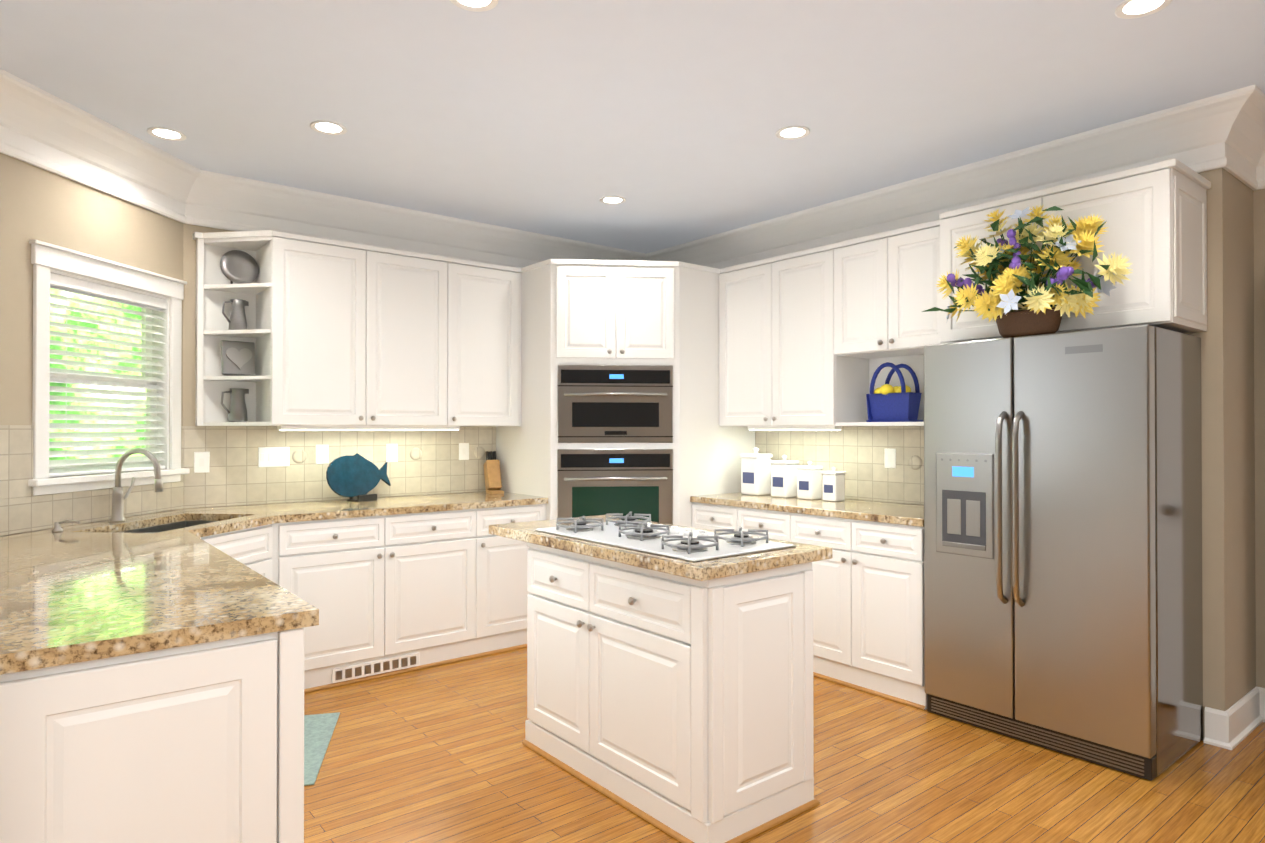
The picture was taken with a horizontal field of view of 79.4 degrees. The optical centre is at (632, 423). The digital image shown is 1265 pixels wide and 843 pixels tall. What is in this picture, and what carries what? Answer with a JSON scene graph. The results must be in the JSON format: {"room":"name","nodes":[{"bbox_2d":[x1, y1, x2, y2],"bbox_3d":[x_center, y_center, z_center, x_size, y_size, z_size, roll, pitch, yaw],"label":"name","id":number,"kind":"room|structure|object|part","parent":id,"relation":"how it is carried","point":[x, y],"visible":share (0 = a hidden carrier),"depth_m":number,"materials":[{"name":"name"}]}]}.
{"room":"kitchen","nodes":[
{"label":"kitchen","id":0,"kind":"room"},
{"bbox_2d":[0,153,215,535],"bbox_3d":[-2.559,0.006,3.599,0.900,2.740,0.660,0,0,-39],"label":"wall","id":1,"kind":"structure","parent":0,"point":[36,203],"depth_m":3.37,"materials":[{"name":"paint"}]},
{"bbox_2d":[0,425,32,498],"bbox_3d":[-2.547,0.154,3.115,0.009,0.298,0.212,0,0,6],"label":"backsplash","id":2,"kind":"structure","parent":1,"relation":"attached to","point":[16,458],"depth_m":3.14,"materials":[{"name":"tile"}]},
{"bbox_2d":[0,481,183,535],"bbox_3d":[-2.499,0.381,3.571,0.009,0.146,1.132,0,0,6],"label":"backsplash","id":3,"kind":"structure","parent":1,"relation":"attached to","point":[27,514],"depth_m":3.46,"materials":[{"name":"tile"}]},
{"bbox_2d":[28,240,189,495],"bbox_3d":[-2.529,-0.233,3.672,0.170,1.080,0.939,0,0,6],"label":"window","id":4,"kind":"structure","parent":1,"relation":"in","point":[45,257],"depth_m":3.61,"materials":[{"name":"white wood"}]},
{"bbox_2d":[49,273,166,476],"bbox_3d":[-2.524,-0.211,3.671,0.056,0.892,0.717,0,0,6],"label":"window blind","id":5,"kind":"object","parent":4,"relation":"attached to","point":[66,284],"visible":0.83,"depth_m":3.63,"materials":[{"name":"white plastic"}]},
{"bbox_2d":[216,228,495,506],"bbox_3d":[-1.186,0.017,5.188,3.588,2.740,0.193,0,0,-39],"label":"wall","id":6,"kind":"structure","parent":0,"point":[217,230],"depth_m":4.60,"materials":[{"name":"paint"}]},
{"bbox_2d":[181,426,183,480],"bbox_3d":[-2.440,0.161,4.122,0.009,0.298,0.027,0,0,6],"label":"backsplash","id":7,"kind":"structure","parent":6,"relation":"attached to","point":[182,450],"depth_m":4.12,"materials":[{"name":"tile"}]},
{"bbox_2d":[194,452,209,472],"bbox_3d":[-2.365,0.210,4.186,0.075,0.115,0.007,0,0,-39],"label":"electrical outlet plate","id":8,"kind":"object","parent":6,"relation":"attached to","point":[201,460],"depth_m":4.18,"materials":[{"name":"white plastic"}]},
{"bbox_2d":[258,447,289,466],"bbox_3d":[-2.077,0.192,4.419,0.170,0.115,0.007,0,0,-39],"label":"electrical outlet plate","id":9,"kind":"object","parent":6,"relation":"attached to","point":[273,456],"depth_m":4.41,"materials":[{"name":"white plastic"}]},
{"bbox_2d":[316,445,328,463],"bbox_3d":[-1.867,0.183,4.588,0.075,0.115,0.007,0,0,-39],"label":"electrical outlet plate","id":10,"kind":"object","parent":6,"relation":"attached to","point":[322,451],"depth_m":4.59,"materials":[{"name":"white plastic"}]},
{"bbox_2d":[0,69,647,267],"bbox_3d":[-2.508,-1.229,3.488,7.549,0.268,0.947,0,0,-39],"label":"crown molding","id":11,"kind":"structure","parent":6,"relation":"attached to","point":[60,137],"depth_m":4.22,"materials":[{"name":"white wood"}]},
{"bbox_2d":[184,426,495,507],"bbox_3d":[-1.697,0.239,4.736,1.903,0.446,0.009,0,0,-39],"label":"backsplash","id":12,"kind":"structure","parent":6,"relation":"attached to","point":[235,475],"depth_m":4.56,"materials":[{"name":"tile"}]},
{"bbox_2d":[292,450,306,462],"bbox_3d":[-1.967,0.192,4.505,0.084,0.082,0.012,0,0,-39],"label":"medallion","id":13,"kind":"object","parent":12,"relation":"attached to","point":[299,456],"visible":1,"depth_m":4.50,"materials":[{"name":"ceramic"}]},
{"bbox_2d":[410,448,421,459],"bbox_3d":[-1.407,0.195,4.957,0.084,0.082,0.012,0,0,-39],"label":"medallion","id":14,"kind":"object","parent":12,"relation":"attached to","point":[415,453],"visible":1,"depth_m":4.95,"materials":[{"name":"stone"}]},
{"bbox_2d":[474,447,484,458],"bbox_3d":[-1.049,0.197,5.246,0.084,0.082,0.012,0,0,-39],"label":"medallion","id":15,"kind":"object","parent":12,"relation":"attached to","point":[479,452],"visible":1,"depth_m":5.24,"materials":[{"name":"stone"}]},
{"bbox_2d":[252,230,451,429],"bbox_3d":[-1.653,-0.513,4.545,1.013,1.050,0.365,0,0,-39],"label":"upper cabinet","id":16,"kind":"object","parent":6,"relation":"attached to","point":[346,335],"depth_m":4.35,"materials":[{"name":"wood"}]},
{"bbox_2d":[221,388,248,421],"bbox_3d":[-2.198,-0.103,4.212,0.151,0.186,0.100,0,0,-39],"label":"pitcher","id":17,"kind":"object","parent":16,"relation":"on","point":[237,411],"visible":0.88,"depth_m":4.19,"materials":[{"name":"grey metal"}]},
{"bbox_2d":[222,299,248,329],"bbox_3d":[-2.197,-0.599,4.216,0.144,0.177,0.095,0,0,-39],"label":"pitcher","id":18,"kind":"object","parent":16,"relation":"on","point":[236,320],"visible":0.83,"depth_m":4.19,"materials":[{"name":"grey metal"}]},
{"bbox_2d":[220,340,255,375],"bbox_3d":[-2.186,-0.360,4.229,0.170,0.199,0.058,0,-1,-43],"label":"heart","id":19,"kind":"object","parent":16,"relation":"on","point":[237,358],"visible":0.9,"depth_m":4.21,"materials":[{"name":"grey"}]},
{"bbox_2d":[220,250,258,283],"bbox_3d":[-2.188,-0.863,4.238,0.200,0.206,0.085,0,0,-39],"label":"plate","id":20,"kind":"object","parent":16,"relation":"on","point":[239,267],"visible":0.92,"depth_m":4.23,"materials":[{"name":"grey metal"}]},
{"bbox_2d":[386,444,397,461],"bbox_3d":[-1.533,0.184,4.858,0.075,0.115,0.007,0,0,-39],"label":"electrical outlet plate","id":21,"kind":"object","parent":6,"relation":"attached to","point":[391,449],"depth_m":4.86,"materials":[{"name":"white plastic"}]},
{"bbox_2d":[459,443,468,459],"bbox_3d":[-1.144,0.186,5.173,0.075,0.115,0.007,0,0,-39],"label":"electrical outlet plate","id":22,"kind":"object","parent":6,"relation":"attached to","point":[463,447],"depth_m":5.17,"materials":[{"name":"white plastic"}]},
{"bbox_2d":[452,258,523,429],"bbox_3d":[-1.051,-0.509,5.031,0.536,1.050,0.365,0,0,-39],"label":"upper cabinet","id":23,"kind":"object","parent":6,"relation":"attached to","point":[488,298],"depth_m":4.90,"materials":[{"name":"wood"}]},
{"bbox_2d":[0,0,1264,253],"bbox_3d":[-0.084,-1.402,1.801,9.600,0.068,9.300,0,0,-39],"label":"ceiling","id":24,"kind":"structure","parent":0,"point":[644,126],"depth_m":3.11,"materials":[{"name":"paint"}]},
{"bbox_2d":[304,647,1264,842],"bbox_3d":[-0.084,1.394,1.783,9.600,0.060,9.300,0,0,-39],"label":"floor","id":25,"kind":"structure","parent":0,"point":[441,753],"depth_m":2.91,"materials":[{"name":"brown wood"}]},
{"bbox_2d":[0,630,311,842],"bbox_3d":[-1.411,0.923,2.136,0.615,0.882,1.148,0,0,-39],"label":"base cabinet","id":26,"kind":"object","parent":25,"relation":"on","point":[162,674],"depth_m":1.64,"materials":[{"name":"wood"}]},
{"bbox_2d":[0,490,839,677],"bbox_3d":[-1.097,0.474,3.380,2.674,0.038,2.848,0,0,-39],"label":"countertop","id":27,"kind":"structure","parent":26,"relation":"on","point":[119,586],"depth_m":3.57,"materials":[{"name":"beige stone"}]},
{"bbox_2d":[52,520,79,531],"bbox_3d":[-2.383,0.427,3.207,0.094,0.051,0.094,0,0,-39],"label":"soap dispenser","id":28,"kind":"object","parent":27,"relation":"on","point":[57,525],"depth_m":3.20,"materials":[{"name":"silver metal"}]},
{"bbox_2d":[109,448,162,521],"bbox_3d":[-2.322,0.284,3.563,0.193,0.342,0.220,0,0,-39],"label":"faucet","id":29,"kind":"object","parent":27,"relation":"on","point":[118,498],"depth_m":3.55,"materials":[{"name":"silver metal"}]},
{"bbox_2d":[326,453,390,501],"bbox_3d":[-1.645,0.319,4.591,0.440,0.286,0.207,0,0,-39],"label":"fish plate","id":30,"kind":"object","parent":27,"relation":"on","point":[358,476],"visible":1,"depth_m":4.54,"materials":[{"name":"teal ceramic"}]},
{"bbox_2d":[483,451,503,493],"bbox_3d":[-0.941,0.326,5.161,0.090,0.280,0.226,0,0,-24],"label":"knife block","id":31,"kind":"object","parent":27,"relation":"on","point":[492,476],"visible":1,"depth_m":5.14,"materials":[{"name":"brown wood"}]},
{"bbox_2d":[304,712,339,785],"bbox_3d":[-1.454,1.370,3.219,0.320,0.006,0.750,0,0,-14],"label":"area rug","id":32,"kind":"object","parent":25,"relation":"on","point":[318,730],"visible":0.4,"depth_m":3.29,"materials":[{"name":"teal fabric"}]},
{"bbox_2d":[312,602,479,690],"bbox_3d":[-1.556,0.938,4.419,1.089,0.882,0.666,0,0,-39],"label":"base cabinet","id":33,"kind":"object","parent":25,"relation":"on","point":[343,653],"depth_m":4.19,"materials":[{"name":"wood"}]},
{"bbox_2d":[480,594,527,655],"bbox_3d":[-0.950,0.942,4.908,0.468,0.882,0.666,0,0,-39],"label":"base cabinet","id":34,"kind":"object","parent":25,"relation":"on","point":[503,621],"depth_m":4.62,"materials":[{"name":"wood"}]},
{"bbox_2d":[496,259,754,513],"bbox_3d":[-0.049,0.176,5.327,1.397,2.418,1.157,0,0,-39],"label":"tall cabinet","id":35,"kind":"object","parent":25,"relation":"on","point":[622,357],"depth_m":4.83,"materials":[{"name":"wood"}]},
{"bbox_3d":[-0.588,1.364,3.385,3.470,0.015,2.194,0,0,-39],"label":"shoe mould","id":36,"kind":"part","parent":35,"relation":"part of","materials":[{"name":"brown wood"}]},
{"bbox_2d":[519,540,819,842],"bbox_3d":[0.089,0.930,3.012,0.587,0.878,1.146,0,0,-39],"label":"kitchen island","id":37,"kind":"object","parent":25,"relation":"on","point":[670,679],"depth_m":2.64,"materials":[{"name":"white wood"}]},
{"bbox_2d":[489,514,831,583],"bbox_3d":[0.040,0.471,3.091,0.660,0.040,1.370,0,0,-39],"label":"island countertop","id":38,"kind":"structure","parent":37,"relation":"on","point":[698,554],"depth_m":2.75,"materials":[{"name":"beige stone"}]},
{"bbox_2d":[535,512,795,561],"bbox_3d":[0.091,0.420,3.005,0.512,0.059,0.982,0,0,-39],"label":"cooktop","id":39,"kind":"object","parent":38,"relation":"in","point":[629,533],"depth_m":2.85,"materials":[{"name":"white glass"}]},
{"bbox_2d":[692,502,787,525],"bbox_3d":[0.873,0.943,4.800,0.617,0.879,0.810,0,0,-39],"label":"base cabinet","id":40,"kind":"object","parent":25,"relation":"on","point":[761,514],"depth_m":4.59,"materials":[{"name":"wood"}]},
{"bbox_2d":[788,510,926,709],"bbox_3d":[1.382,0.938,4.170,0.617,0.879,0.811,0,0,-39],"label":"base cabinet","id":41,"kind":"object","parent":25,"relation":"on","point":[869,632],"depth_m":3.89,"materials":[{"name":"wood"}]},
{"bbox_2d":[692,490,923,525],"bbox_3d":[1.123,0.481,4.479,0.618,0.038,1.629,0,0,-39],"label":"countertop","id":42,"kind":"structure","parent":41,"relation":"on","point":[851,508],"depth_m":4.31,"materials":[{"name":"beige stone"}]},
{"bbox_2d":[740,448,772,495],"bbox_3d":[0.815,0.310,5.022,0.157,0.311,0.157,0,0,-39],"label":"canister","id":43,"kind":"object","parent":42,"relation":"on","point":[755,473],"visible":0.98,"depth_m":4.97,"materials":[{"name":"white ceramic"}]},
{"bbox_2d":[770,455,798,497],"bbox_3d":[0.967,0.330,4.850,0.137,0.268,0.137,0,0,-39],"label":"canister","id":44,"kind":"object","parent":42,"relation":"on","point":[784,478],"visible":0.92,"depth_m":4.80,"materials":[{"name":"white ceramic"}]},
{"bbox_2d":[796,461,822,499],"bbox_3d":[1.094,0.346,4.708,0.121,0.234,0.121,0,0,-39],"label":"canister","id":45,"kind":"object","parent":42,"relation":"on","point":[809,481],"visible":1,"depth_m":4.67,"materials":[{"name":"white ceramic"}]},
{"bbox_2d":[821,467,845,501],"bbox_3d":[1.209,0.359,4.582,0.107,0.206,0.107,0,0,-39],"label":"canister","id":46,"kind":"object","parent":42,"relation":"on","point":[833,485],"visible":1,"depth_m":4.55,"materials":[{"name":"white ceramic"}]},
{"bbox_2d":[924,325,1202,780],"bbox_3d":[1.903,0.497,3.448,0.711,1.748,0.935,0,0,-39],"label":"fridge","id":47,"kind":"object","parent":25,"relation":"on","point":[1063,614],"visible":1,"depth_m":3.17,"materials":[{"name":"grey metal"}]},
{"bbox_2d":[922,205,1132,337],"bbox_3d":[1.652,-0.676,3.273,0.324,0.593,0.828,0,0,-39],"label":"flower basket","id":48,"kind":"object","parent":47,"relation":"on","point":[1038,313],"visible":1,"depth_m":3.22,"materials":[{"name":"wicker"}]},
{"bbox_2d":[845,168,1239,740],"bbox_3d":[1.381,0.014,4.769,0.120,2.740,3.790,0,0,-39],"label":"wall","id":49,"kind":"structure","parent":0,"point":[1220,346],"depth_m":3.29,"materials":[{"name":"paint"}]},
{"bbox_2d":[720,243,875,429],"bbox_3d":[1.006,-0.511,4.846,0.365,1.050,0.922,0,0,-39],"label":"upper cabinet","id":50,"kind":"object","parent":49,"relation":"attached to","point":[780,369],"depth_m":4.64,"materials":[{"name":"wood"}]},
{"bbox_2d":[755,426,923,504],"bbox_3d":[1.363,0.238,4.686,0.009,0.446,1.607,0,0,-39],"label":"backsplash","id":51,"kind":"structure","parent":49,"relation":"attached to","point":[855,454],"depth_m":4.63,"materials":[{"name":"tile"}]},
{"bbox_2d":[909,455,921,469],"bbox_3d":[1.614,0.221,4.358,0.012,0.082,0.084,0,0,-39],"label":"medallion","id":52,"kind":"object","parent":51,"relation":"attached to","point":[915,462],"visible":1,"depth_m":4.35,"materials":[{"name":"ceramic"}]},
{"bbox_2d":[836,220,935,361],"bbox_3d":[1.515,-0.717,4.216,0.365,0.645,0.699,0,0,-39],"label":"upper cabinet","id":53,"kind":"object","parent":49,"relation":"attached to","point":[885,281],"depth_m":4.12,"materials":[{"name":"wood"}]},
{"bbox_2d":[866,362,923,421],"bbox_3d":[1.466,-0.176,4.266,0.164,0.332,0.280,0,0,-39],"label":"basket","id":54,"kind":"object","parent":53,"relation":"on","point":[887,402],"visible":1,"depth_m":4.22,"materials":[{"name":"blue plastic"}]},
{"bbox_2d":[884,448,895,467],"bbox_3d":[1.515,0.202,4.484,0.007,0.115,0.075,0,0,-39],"label":"electrical outlet plate","id":55,"kind":"object","parent":49,"relation":"attached to","point":[889,454],"depth_m":4.48,"materials":[{"name":"white plastic"}]},
{"bbox_2d":[648,84,1264,268],"bbox_3d":[1.375,-1.222,4.583,0.152,0.268,3.782,0,0,-39],"label":"crown molding","id":56,"kind":"structure","parent":49,"relation":"attached to","point":[1226,130],"depth_m":3.85,"materials":[{"name":"white wood"}]},
{"bbox_2d":[936,158,1210,343],"bbox_3d":[2.003,-0.722,3.531,0.467,0.645,0.978,0,0,-39],"label":"upper cabinet","id":57,"kind":"object","parent":49,"relation":"attached to","point":[1154,214],"depth_m":3.17,"materials":[{"name":"wood"}]},
{"bbox_2d":[1236,178,1259,698],"bbox_3d":[2.728,0.005,3.498,0.360,2.740,0.120,0,0,-39],"label":"wall","id":58,"kind":"structure","parent":0,"point":[1247,279],"depth_m":3.51,"materials":[{"name":"paint"}]},
{"bbox_2d":[1204,686,1264,749],"bbox_3d":[2.705,1.299,3.398,0.536,0.149,0.100,0,0,-35],"label":"baseboard","id":59,"kind":"structure","parent":58,"relation":"attached to","point":[1232,727],"depth_m":3.29,"materials":[{"name":"white wood"}]},
{"bbox_2d":[1228,161,1264,184],"bbox_3d":[2.706,-1.230,3.319,0.330,0.268,0.141,0,0,-39],"label":"crown molding","id":60,"kind":"structure","parent":58,"relation":"attached to","point":[1251,174],"depth_m":3.49,"materials":[{"name":"white wood"}]},
{"bbox_2d":[1256,189,1264,687],"bbox_3d":[4.154,-0.004,2.130,0.120,2.740,4.040,0,0,-39],"label":"wall","id":61,"kind":"structure","parent":0,"point":[1260,194],"depth_m":3.55,"materials":[{"name":"paint"}]},
{"bbox_2d":[1246,181,1264,190],"bbox_3d":[4.092,-1.239,1.991,0.159,0.268,3.949,0,0,-39],"label":"crown molding","id":62,"kind":"structure","parent":61,"relation":"attached to","point":[1254,187],"depth_m":3.54,"materials":[{"name":"white wood"}]},
{"label":"outside","id":63,"kind":"structure","parent":0,"visible":0},
{"bbox_2d":[49,288,145,459],"bbox_3d":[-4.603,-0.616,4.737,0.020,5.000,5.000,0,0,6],"label":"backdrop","id":64,"kind":"structure","parent":63,"point":[89,316],"depth_m":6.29,"materials":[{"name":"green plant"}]}
]}

